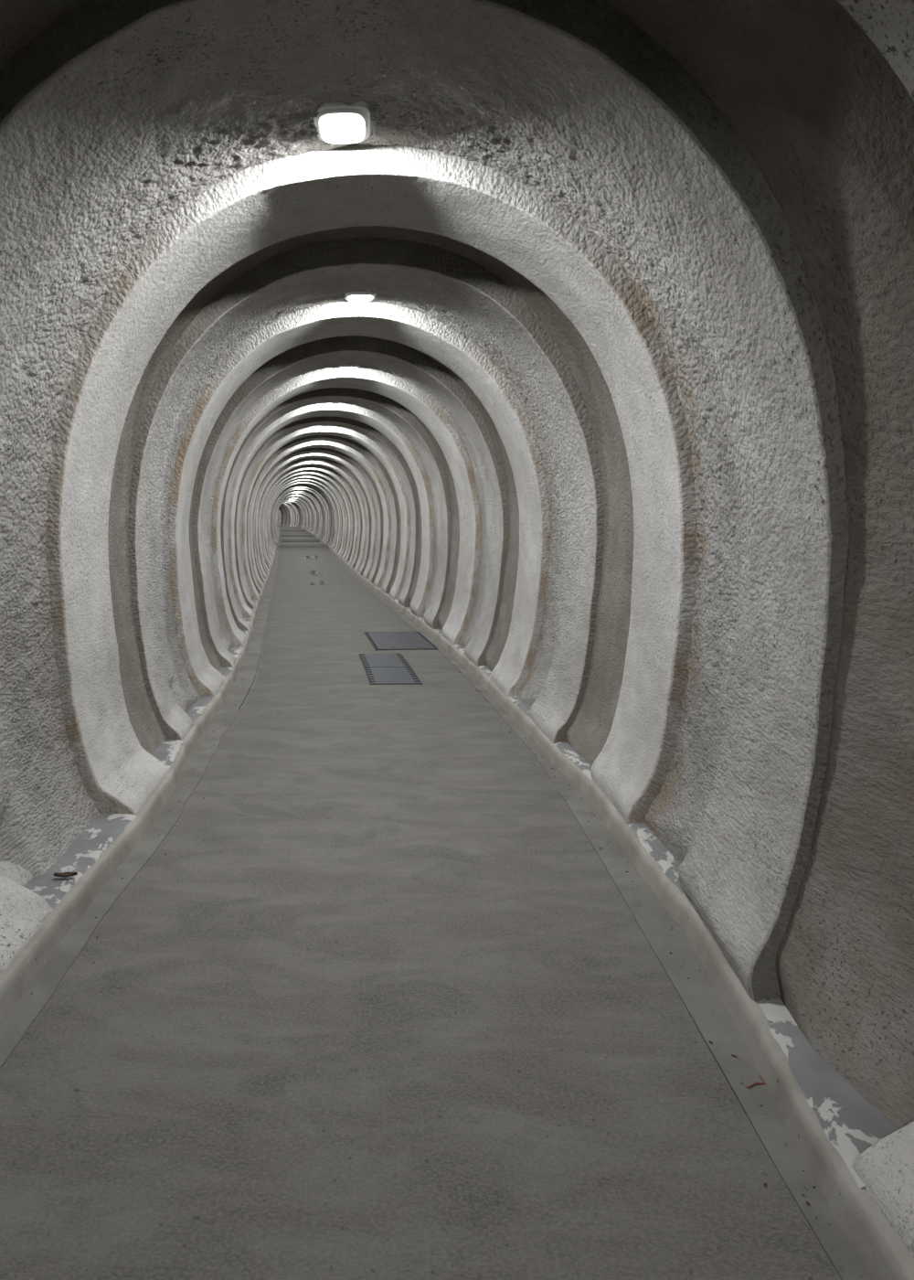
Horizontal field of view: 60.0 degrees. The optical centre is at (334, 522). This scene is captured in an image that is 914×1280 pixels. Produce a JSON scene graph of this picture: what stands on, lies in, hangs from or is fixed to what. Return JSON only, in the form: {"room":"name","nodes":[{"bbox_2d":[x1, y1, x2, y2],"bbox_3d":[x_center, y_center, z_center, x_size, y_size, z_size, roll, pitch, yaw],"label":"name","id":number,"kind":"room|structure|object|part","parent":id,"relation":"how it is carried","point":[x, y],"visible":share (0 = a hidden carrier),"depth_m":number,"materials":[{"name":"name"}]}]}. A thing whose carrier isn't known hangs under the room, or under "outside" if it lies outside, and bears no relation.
{"room":"underground tunnel","nodes":[
{"label":"underground tunnel","id":0,"kind":"room"},
{"bbox_2d":[0,526,874,1279],"bbox_3d":[-10.419,0.724,45.152,32.064,0.985,100.333,0,0,6],"label":"floor","id":1,"kind":"structure","parent":0,"point":[384,999],"depth_m":1.83,"materials":[{"name":"grey concrete"}]},
{"bbox_2d":[0,530,279,1020],"bbox_3d":[-11.462,0.691,44.361,30.455,1.058,98.535,0,0,6],"label":"kerb","id":2,"kind":"object","parent":1,"relation":"on","point":[103,846],"visible":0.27,"depth_m":2.65,"materials":[{"name":"grey paint"}]},
{"bbox_2d":[53,872,77,876],"bbox_3d":[-0.845,1.109,2.446,0.072,0.014,0.028,0,0,-5],"label":"dead leaf","id":3,"kind":"object","parent":2,"relation":"on","point":[58,874],"visible":1,"depth_m":2.45,"materials":[{"name":"brown plant"}]},
{"bbox_2d":[300,554,324,558],"bbox_3d":[-0.718,1.056,23.828,0.768,0.043,1.788,0,0,6],"label":"puddle","id":4,"kind":"object","parent":1,"relation":"on","point":[303,556],"visible":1,"depth_m":24.02,"materials":[{"name":"grey liquid"}]},
{"bbox_2d":[308,569,322,575],"bbox_3d":[-0.458,1.174,18.065,0.300,0.027,1.877,0,0,-6],"label":"puddle","id":5,"kind":"object","parent":1,"relation":"on","point":[314,572],"visible":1,"depth_m":17.87,"materials":[{"name":"grey liquid"}]},
{"bbox_2d":[309,580,332,585],"bbox_3d":[-0.232,1.195,15.383,0.460,0.006,1.035,0,0,6],"label":"puddle","id":6,"kind":"object","parent":1,"relation":"on","point":[322,582],"visible":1,"depth_m":15.16,"materials":[{"name":"grey liquid"}]},
{"bbox_2d":[358,653,422,684],"bbox_3d":[0.440,1.203,6.405,0.393,0.018,1.326,0,0,-2],"label":"drain grate","id":7,"kind":"object","parent":1,"relation":"on","point":[380,668],"visible":0.97,"depth_m":6.30,"materials":[{"name":"metal"}]},
{"bbox_3d":[0.430,1.197,6.736,0.291,0.006,0.631,0,0,-2],"label":"panel","id":8,"kind":"part","parent":7,"relation":"part of","materials":[{"name":"grey metal"}]},
{"bbox_3d":[0.451,1.197,6.084,0.291,0.006,0.648,0,0,-1],"label":"panel","id":9,"kind":"part","parent":7,"relation":"part of","materials":[{"name":"grey metal"}]},
{"bbox_2d":[363,631,438,650],"bbox_3d":[0.658,1.202,7.893,0.600,0.019,1.158,0,0,-3],"label":"cover","id":10,"kind":"object","parent":1,"relation":"on","point":[379,640],"visible":0.98,"depth_m":7.80,"materials":[{"name":"metal"}]},
{"bbox_2d":[31,671,862,1278],"bbox_3d":[0.164,1.196,3.897,1.858,0.004,5.789,0,0,1],"label":"crumbs","id":11,"kind":"object","parent":1,"relation":"on","point":[710,1041],"visible":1,"depth_m":2.29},
{"bbox_2d":[277,525,913,1279],"bbox_3d":[-9.847,0.691,45.280,31.783,1.057,100.710,0,0,6],"label":"kerb","id":12,"kind":"object","parent":1,"relation":"on","point":[828,1122],"visible":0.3,"depth_m":1.64,"materials":[{"name":"grey paint"}]},
{"bbox_2d":[747,1075,766,1087],"bbox_3d":[0.904,1.196,1.656,0.057,0.005,0.019,0,0,-37],"label":"twig","id":13,"kind":"object","parent":1,"relation":"on","point":[763,1082],"visible":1,"depth_m":1.66,"materials":[{"name":"brown wood"}]},
{"bbox_2d":[0,0,913,1258],"bbox_3d":[-9.726,-0.308,44.762,31.476,3.733,99.564,0,0,6],"label":"vault","id":14,"kind":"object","parent":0,"point":[625,418],"visible":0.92,"depth_m":2.57,"materials":[{"name":"concrete"}]},
{"bbox_2d":[311,101,377,144],"bbox_3d":[0.034,-1.391,2.671,0.262,0.118,0.424,0,0,1],"label":"ceiling lamp","id":15,"kind":"object","parent":14,"relation":"attached to","point":[340,122],"visible":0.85,"depth_m":2.63,"materials":[{"name":"white plastic"}]},
{"bbox_3d":[0.029,-1.359,2.676,0.150,0.009,0.278,0,9,3],"label":"lamp shade","id":16,"kind":"part","parent":15,"relation":"part of","materials":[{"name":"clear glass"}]},
{"bbox_2d":[337,364,360,369],"bbox_3d":[0.132,-1.389,6.818,0.264,0.118,0.425,0,0,-6],"label":"ceiling lamp","id":17,"kind":"object","parent":14,"relation":"attached to","point":[342,367],"visible":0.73,"depth_m":6.68,"materials":[{"name":"white plastic"}]},
{"bbox_2d":[343,291,377,301],"bbox_3d":[0.165,-1.403,4.739,0.262,0.118,0.424,0,0,-2],"label":"ceiling lamp","id":18,"kind":"object","parent":14,"relation":"attached to","point":[352,296],"visible":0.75,"depth_m":4.68,"materials":[{"name":"white plastic"}]},
{"bbox_3d":[0.160,-1.371,4.743,0.150,0.009,0.278,0,9,0],"label":"lamp shade","id":19,"kind":"part","parent":18,"relation":"part of","materials":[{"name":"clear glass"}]},
{"bbox_3d":[0.160,-1.406,4.738,0.200,0.060,0.356,0,9,0],"label":"plate","id":20,"kind":"part","parent":18,"relation":"part of","materials":[{"name":"white ceramic"}]}
]}

